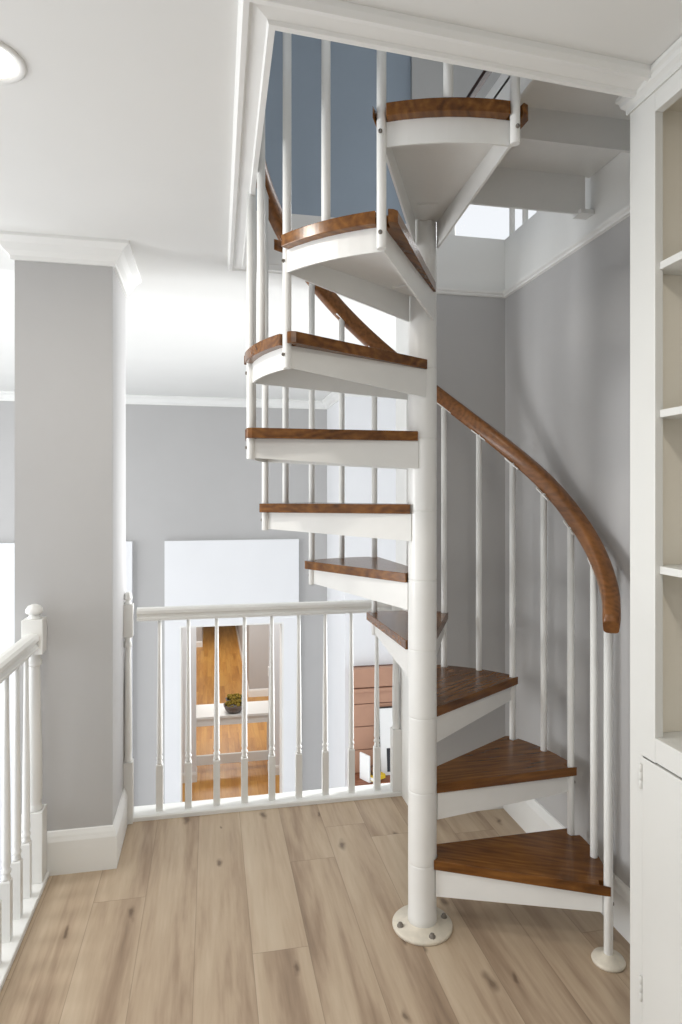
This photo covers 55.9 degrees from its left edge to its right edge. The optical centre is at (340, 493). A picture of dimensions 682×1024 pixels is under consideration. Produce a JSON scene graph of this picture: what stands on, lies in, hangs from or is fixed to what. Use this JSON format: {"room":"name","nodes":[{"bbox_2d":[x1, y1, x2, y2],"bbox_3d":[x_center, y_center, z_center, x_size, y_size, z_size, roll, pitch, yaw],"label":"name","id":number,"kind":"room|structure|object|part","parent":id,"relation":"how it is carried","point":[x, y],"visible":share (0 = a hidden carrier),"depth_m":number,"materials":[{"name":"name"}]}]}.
{"room":"stair landing","nodes":[
{"label":"stair landing","id":0,"kind":"room"},
{"bbox_2d":[15,260,125,830],"bbox_3d":[-1.139,0.390,2.753,0.365,2.780,0.410,0,0,-12],"label":"wall column","id":1,"kind":"structure","parent":0,"point":[70,319],"depth_m":2.56,"materials":[{"name":"grey paint"}]},
{"bbox_2d":[0,231,140,296],"bbox_3d":[-1.132,-0.958,2.719,0.505,0.085,0.480,0,0,-12],"label":"trim","id":2,"kind":"structure","parent":1,"relation":"attached to","point":[117,254],"depth_m":2.53,"materials":[{"name":"white paint"}]},
{"bbox_2d":[47,788,127,875],"bbox_3d":[-1.129,1.416,2.746,0.383,0.168,0.428,0,0,-12],"label":"baseboard","id":3,"kind":"structure","parent":1,"relation":"attached to","point":[88,849],"depth_m":2.56,"materials":[{"name":"white paint"}]},
{"bbox_2d":[0,401,326,805],"bbox_3d":[-1.680,1.465,6.751,7.800,4.930,0.200,0,0,-12],"label":"wall","id":4,"kind":"structure","parent":0,"point":[190,475],"depth_m":6.66,"materials":[{"name":"grey paint"}]},
{"bbox_2d":[0,541,132,882],"bbox_3d":[-3.159,2.205,6.312,2.126,3.450,0.070,0,0,-12],"label":"trim","id":5,"kind":"structure","parent":4,"relation":"attached to","point":[7,550],"depth_m":6.26,"materials":[{"name":"white paint"}]},
{"bbox_2d":[0,391,383,408],"bbox_3d":[-1.558,-0.958,6.153,7.800,0.085,1.020,0,0,-12],"label":"trim","id":6,"kind":"structure","parent":4,"relation":"attached to","point":[332,398],"depth_m":6.64,"materials":[{"name":"white paint"}]},
{"bbox_2d":[165,539,298,803],"bbox_3d":[-1.130,2.205,6.725,1.379,3.450,0.070,0,0,-12],"label":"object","id":7,"kind":"structure","parent":4,"relation":"attached to","point":[247,571],"depth_m":6.67,"materials":[{"name":"white paint"}]},
{"bbox_2d":[196,627,202,640],"bbox_3d":[-5.841,2.315,18.150,3.790,3.230,4.100,0,0,-12],"label":"wall","id":8,"kind":"structure","parent":0,"point":[198,629],"depth_m":16.51,"materials":[{"name":"grey paint"}]},
{"bbox_2d":[196,629,202,646],"bbox_3d":[-5.782,3.854,18.154,3.706,0.151,4.116,0,0,-12],"label":"baseboard","id":9,"kind":"structure","parent":8,"relation":"attached to","point":[198,643],"depth_m":16.50,"materials":[{"name":"white paint"}]},
{"bbox_2d":[182,626,279,801],"bbox_3d":[-3.362,3.980,15.021,7.800,0.100,17.220,0,0,-12],"label":"floor","id":10,"kind":"structure","parent":0,"point":[230,663],"depth_m":10.51,"materials":[{"name":"brown wood"}]},
{"bbox_2d":[196,700,268,765],"bbox_3d":[-1.590,3.530,9.371,1.200,0.800,0.560,0,0,-12],"label":"console table","id":11,"kind":"object","parent":10,"relation":"on","point":[257,711],"visible":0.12,"depth_m":9.16,"materials":[{"name":"white paint"}]},
{"bbox_2d":[223,699,241,713],"bbox_3d":[-1.538,3.043,9.239,0.300,0.175,0.300,0,0,-12],"label":"bowl","id":12,"kind":"object","parent":11,"relation":"on","point":[233,706],"visible":0.98,"depth_m":9.16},
{"bbox_2d":[225,693,241,700],"bbox_3d":[-1.578,3.050,9.537,0.270,0.160,0.270,0,0,-12],"label":"plant","id":13,"kind":"object","parent":12,"relation":"in","point":[234,696],"visible":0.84,"depth_m":9.52,"materials":[{"name":"yellow plant"}]},
{"bbox_3d":[-1.089,3.548,9.718,0.060,0.764,0.060,0,0,-12],"label":"leg","id":14,"kind":"part","parent":11,"relation":"part of","materials":[{"name":"white paint"}]},
{"bbox_2d":[180,622,283,801],"bbox_3d":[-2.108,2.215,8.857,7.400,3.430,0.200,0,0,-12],"label":"door frame","id":15,"kind":"structure","parent":0,"point":[276,626],"depth_m":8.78,"materials":[{"name":"white paint"}]},
{"bbox_2d":[182,766,196,782],"bbox_3d":[-3.810,3.863,8.504,3.724,0.134,0.214,0,0,-12],"label":"baseboard","id":16,"kind":"structure","parent":15,"relation":"attached to","point":[194,774],"depth_m":8.76,"materials":[{"name":"white paint"}]},
{"bbox_2d":[275,765,279,774],"bbox_3d":[0.246,3.863,9.329,2.598,0.134,0.214,0,0,-12],"label":"baseboard","id":17,"kind":"structure","parent":15,"relation":"attached to","point":[277,767],"depth_m":8.99,"materials":[{"name":"white paint"}]},
{"bbox_2d":[237,624,268,688],"bbox_3d":[-1.512,2.315,16.811,2.260,3.230,8.450,0,0,-12],"label":"wall","id":18,"kind":"structure","parent":0,"point":[257,636],"depth_m":12.49,"materials":[{"name":"grey paint"}]},
{"bbox_2d":[235,626,268,696],"bbox_3d":[-1.567,3.854,16.791,2.176,0.151,8.466,0,0,-12],"label":"baseboard","id":19,"kind":"structure","parent":18,"relation":"attached to","point":[261,692],"depth_m":12.48,"materials":[{"name":"white paint"}]},
{"bbox_2d":[0,796,629,1023],"bbox_3d":[0.376,1.640,0.158,2.200,0.280,6.160,0,0,-12],"label":"floor","id":20,"kind":"structure","parent":0,"point":[284,915],"depth_m":2.16,"materials":[{"name":"brown wood"}]},
{"bbox_2d":[0,604,48,991],"bbox_3d":[-1.001,1.101,1.531,0.118,1.357,2.000,0,0,-12],"label":"guardrail","id":21,"kind":"object","parent":20,"relation":"on","point":[21,890],"visible":1,"depth_m":2.32,"materials":[{"name":"white paint"}]},
{"bbox_3d":[-0.980,0.558,1.495,0.053,0.060,1.920,0,0,-12],"label":"rail","id":22,"kind":"part","parent":21,"relation":"part of","materials":[{"name":"white paint"}]},
{"bbox_3d":[-1.178,0.951,2.470,0.074,1.055,0.074,0,0,-12],"label":"newel post","id":23,"kind":"part","parent":21,"relation":"part of","materials":[{"name":"white paint"}]},
{"bbox_2d":[123,592,401,823],"bbox_3d":[-0.499,1.113,3.078,1.690,1.333,0.128,0,0,-12],"label":"guardrail","id":24,"kind":"object","parent":20,"relation":"on","point":[217,805],"visible":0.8,"depth_m":3.09,"materials":[{"name":"white paint"}]},
{"bbox_3d":[-0.974,0.974,2.940,0.047,1.053,0.047,0,0,-12],"label":"newel post","id":25,"kind":"part","parent":24,"relation":"part of","materials":[{"name":"white paint"}]},
{"bbox_3d":[-0.332,0.558,3.116,1.258,0.060,0.053,0,0,-12],"label":"rail","id":26,"kind":"part","parent":24,"relation":"part of","materials":[{"name":"white paint"}]},
{"bbox_3d":[0.275,0.963,3.214,0.047,1.031,0.047,0,0,-12],"label":"newel post","id":27,"kind":"part","parent":24,"relation":"part of","materials":[{"name":"white paint"}]},
{"bbox_2d":[244,32,629,972],"bbox_3d":[0.311,-0.350,2.182,1.286,3.700,1.343,0,0,-12],"label":"spiral staircase","id":28,"kind":"structure","parent":20,"relation":"on","point":[528,144],"depth_m":2.18,"materials":[{"name":"metal"}]},
{"bbox_3d":[0.282,1.487,2.233,0.208,0.026,0.208,0,0,-12],"label":"plate","id":29,"kind":"part","parent":28,"relation":"part of","materials":[{"name":"paint"}]},
{"bbox_3d":[0.289,-0.884,2.203,1.249,2.631,1.294,0,0,-12],"label":"handrail","id":30,"kind":"part","parent":28,"relation":"part of","materials":[{"name":"brown wood"}]},
{"bbox_3d":[0.858,1.486,2.063,0.104,0.028,0.104,0,0,-12],"label":"foot plate","id":31,"kind":"part","parent":28,"relation":"part of","materials":[{"name":"paint"}]},
{"bbox_2d":[615,36,681,1023],"bbox_3d":[0.991,0.251,1.124,0.379,2.498,1.108,0,0,-12],"label":"bookcase","id":32,"kind":"object","parent":20,"relation":"on","point":[655,112],"visible":1,"depth_m":1.56,"materials":[{"name":"beige paint"}]},
{"bbox_3d":[0.991,-0.974,1.124,0.379,0.048,1.108,0,0,-12],"label":"crown moulding","id":33,"kind":"part","parent":32,"relation":"part of","materials":[{"name":"beige paint"}]},
{"bbox_3d":[0.791,1.029,1.315,0.022,0.782,0.502,0,0,-12],"label":"door","id":34,"kind":"part","parent":32,"relation":"part of","materials":[{"name":"beige paint"}]},
{"bbox_3d":[1.008,0.180,1.092,0.326,0.018,0.997,0,0,-12],"label":"shelf","id":35,"kind":"part","parent":32,"relation":"part of","materials":[{"name":"beige paint"}]},
{"bbox_3d":[1.008,-0.190,1.092,0.326,0.018,0.997,0,0,-12],"label":"shelf","id":36,"kind":"part","parent":32,"relation":"part of","materials":[{"name":"beige paint"}]},
{"bbox_3d":[1.008,-0.540,1.092,0.326,0.018,0.997,0,0,-12],"label":"shelf","id":37,"kind":"part","parent":32,"relation":"part of","materials":[{"name":"beige paint"}]},
{"bbox_2d":[0,0,681,399],"bbox_3d":[-0.698,-1.110,1.925,7.800,0.220,10.050,0,0,-12],"label":"ceiling","id":38,"kind":"structure","parent":0,"point":[118,124],"depth_m":1.84,"materials":[{"name":"paint"}]},
{"bbox_2d":[0,41,26,84],"bbox_3d":[-0.821,-0.997,1.476,0.178,0.006,0.178,0,0,-12],"label":"recessed light","id":39,"kind":"object","parent":38,"relation":"in","point":[12,66],"visible":1,"depth_m":1.50,"materials":[{"name":"white paint"}]},
{"bbox_2d":[227,0,650,274],"bbox_3d":[0.117,-0.990,2.132,0.971,0.040,1.605,0,0,-12],"label":"trim","id":40,"kind":"structure","parent":38,"relation":"attached to","point":[338,21],"depth_m":1.43,"materials":[{"name":"white paint"}]},
{"bbox_2d":[448,70,536,235],"bbox_3d":[0.780,-1.700,3.095,0.072,0.960,1.358,0,0,-13],"label":"guardrail","id":41,"kind":"object","parent":38,"relation":"on","point":[483,77],"visible":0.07,"depth_m":3.22,"materials":[{"name":"paint"}]},
{"bbox_3d":[0.631,-1.700,3.720,0.072,0.960,0.072,0,0,-12],"label":"post","id":42,"kind":"part","parent":41,"relation":"part of","materials":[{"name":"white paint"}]},
{"bbox_3d":[0.780,-2.118,3.067,0.059,0.035,1.303,0,0,-14],"label":"rail","id":43,"kind":"part","parent":41,"relation":"part of","materials":[{"name":"black metal"}]},
{"bbox_2d":[327,396,395,787],"bbox_3d":[1.100,1.465,6.729,2.361,4.930,0.949,0,0,-12],"label":"wall","id":44,"kind":"structure","parent":0,"point":[358,410],"depth_m":6.10,"materials":[{"name":"white paint"}]},
{"bbox_2d":[353,664,392,785],"bbox_3d":[0.697,2.154,6.009,1.238,1.072,0.299,0,0,-12],"label":"overmantel","id":45,"kind":"object","parent":44,"relation":"attached to","point":[363,676],"visible":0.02,"depth_m":6.00,"materials":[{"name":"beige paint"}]},
{"bbox_3d":[0.693,2.277,6.110,1.205,0.207,0.022,0,0,-12],"label":"panel","id":46,"kind":"part","parent":45,"relation":"part of","materials":[{"name":"beige paint"}]},
{"bbox_3d":[0.693,2.493,6.110,1.205,0.207,0.022,0,0,-12],"label":"panel","id":47,"kind":"part","parent":45,"relation":"part of","materials":[{"name":"beige paint"}]},
{"bbox_2d":[360,752,371,782],"bbox_3d":[0.257,2.480,5.870,0.120,0.240,0.130,0,0,-39],"label":"bookend","id":48,"kind":"object","parent":45,"relation":"on","point":[364,758],"visible":0.88,"depth_m":5.83,"materials":[{"name":"white"}]},
{"bbox_2d":[355,772,389,785],"bbox_3d":[0.697,2.646,6.009,1.238,0.088,0.299,0,0,-12],"label":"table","id":49,"kind":"object","parent":45,"relation":"attached to","point":[358,782],"depth_m":5.84,"materials":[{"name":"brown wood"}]},
{"bbox_2d":[370,771,384,781],"bbox_3d":[0.311,2.566,5.855,0.146,0.038,0.119,0,0,-40],"label":"book","id":50,"kind":"object","parent":49,"relation":"on","point":[382,773],"visible":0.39,"depth_m":5.83,"materials":[{"name":"yellow paper"}]},
{"bbox_3d":[0.693,1.901,6.110,1.205,0.109,0.022,0,0,-12],"label":"panel","id":51,"kind":"part","parent":45,"relation":"part of","materials":[{"name":"beige paint"}]},
{"bbox_3d":[0.693,2.065,6.110,1.205,0.202,0.022,0,0,-12],"label":"panel","id":52,"kind":"part","parent":45,"relation":"part of","materials":[{"name":"beige paint"}]},
{"bbox_2d":[379,706,392,774],"bbox_3d":[0.522,2.296,6.006,0.352,0.610,0.096,0,0,-12],"label":"picture frame","id":53,"kind":"object","parent":45,"relation":"on","point":[385,713],"visible":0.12,"depth_m":5.98,"materials":[{"name":"metal"}]},
{"bbox_2d":[387,748,389,771],"bbox_3d":[0.524,2.465,5.976,0.200,0.210,0.002,0,-7,-12],"label":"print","id":54,"kind":"object","parent":53,"relation":"attached to","point":[388,749],"depth_m":5.96},
{"bbox_2d":[256,31,500,223],"bbox_3d":[-0.733,-2.560,4.606,6.800,2.680,0.180,0,0,-12],"label":"wall","id":55,"kind":"structure","parent":0,"point":[353,68],"depth_m":4.70,"materials":[{"name":"blue paint"}]},
{"bbox_2d":[436,294,504,765],"bbox_3d":[0.539,0.273,3.189,0.449,2.455,0.295,0,0,-12],"label":"wall","id":56,"kind":"structure","parent":0,"point":[470,329],"depth_m":3.06,"materials":[{"name":"grey paint"}]},
{"bbox_2d":[256,211,504,297],"bbox_3d":[0.188,-1.080,2.926,1.235,0.280,0.088,0,0,-12],"label":"trim","id":57,"kind":"structure","parent":56,"relation":"attached to","point":[462,261],"depth_m":3.04,"materials":[{"name":"white paint"}]},
{"bbox_2d":[396,317,407,804],"bbox_3d":[0.317,0.250,3.144,0.010,2.500,0.304,0,0,-12],"label":"trim","id":58,"kind":"structure","parent":56,"relation":"attached to","point":[401,325],"depth_m":3.18,"materials":[{"name":"white paint"}]},
{"bbox_2d":[505,216,629,887],"bbox_3d":[1.403,0.273,0.372,0.120,2.455,6.170,0,0,-12],"label":"wall","id":59,"kind":"structure","parent":0,"point":[567,330],"depth_m":2.48,"materials":[{"name":"grey paint"}]},
{"bbox_2d":[437,203,629,297],"bbox_3d":[0.710,-0.955,2.341,0.445,0.026,1.426,0,0,-12],"label":"trim","id":60,"kind":"structure","parent":59,"relation":"attached to","point":[624,211],"depth_m":2.65,"materials":[{"name":"white paint"}]},
{"bbox_2d":[480,799,629,943],"bbox_3d":[0.716,1.416,2.345,0.439,0.168,1.430,0,0,-12],"label":"baseboard","id":61,"kind":"structure","parent":59,"relation":"attached to","point":[530,815],"depth_m":2.66,"materials":[{"name":"white paint"}]},
{"bbox_2d":[505,152,629,297],"bbox_3d":[0.944,-1.080,2.363,0.022,0.280,1.485,0,0,-12],"label":"trim","id":62,"kind":"structure","parent":59,"relation":"attached to","point":[543,235],"depth_m":2.57,"materials":[{"name":"white paint"}]}
]}

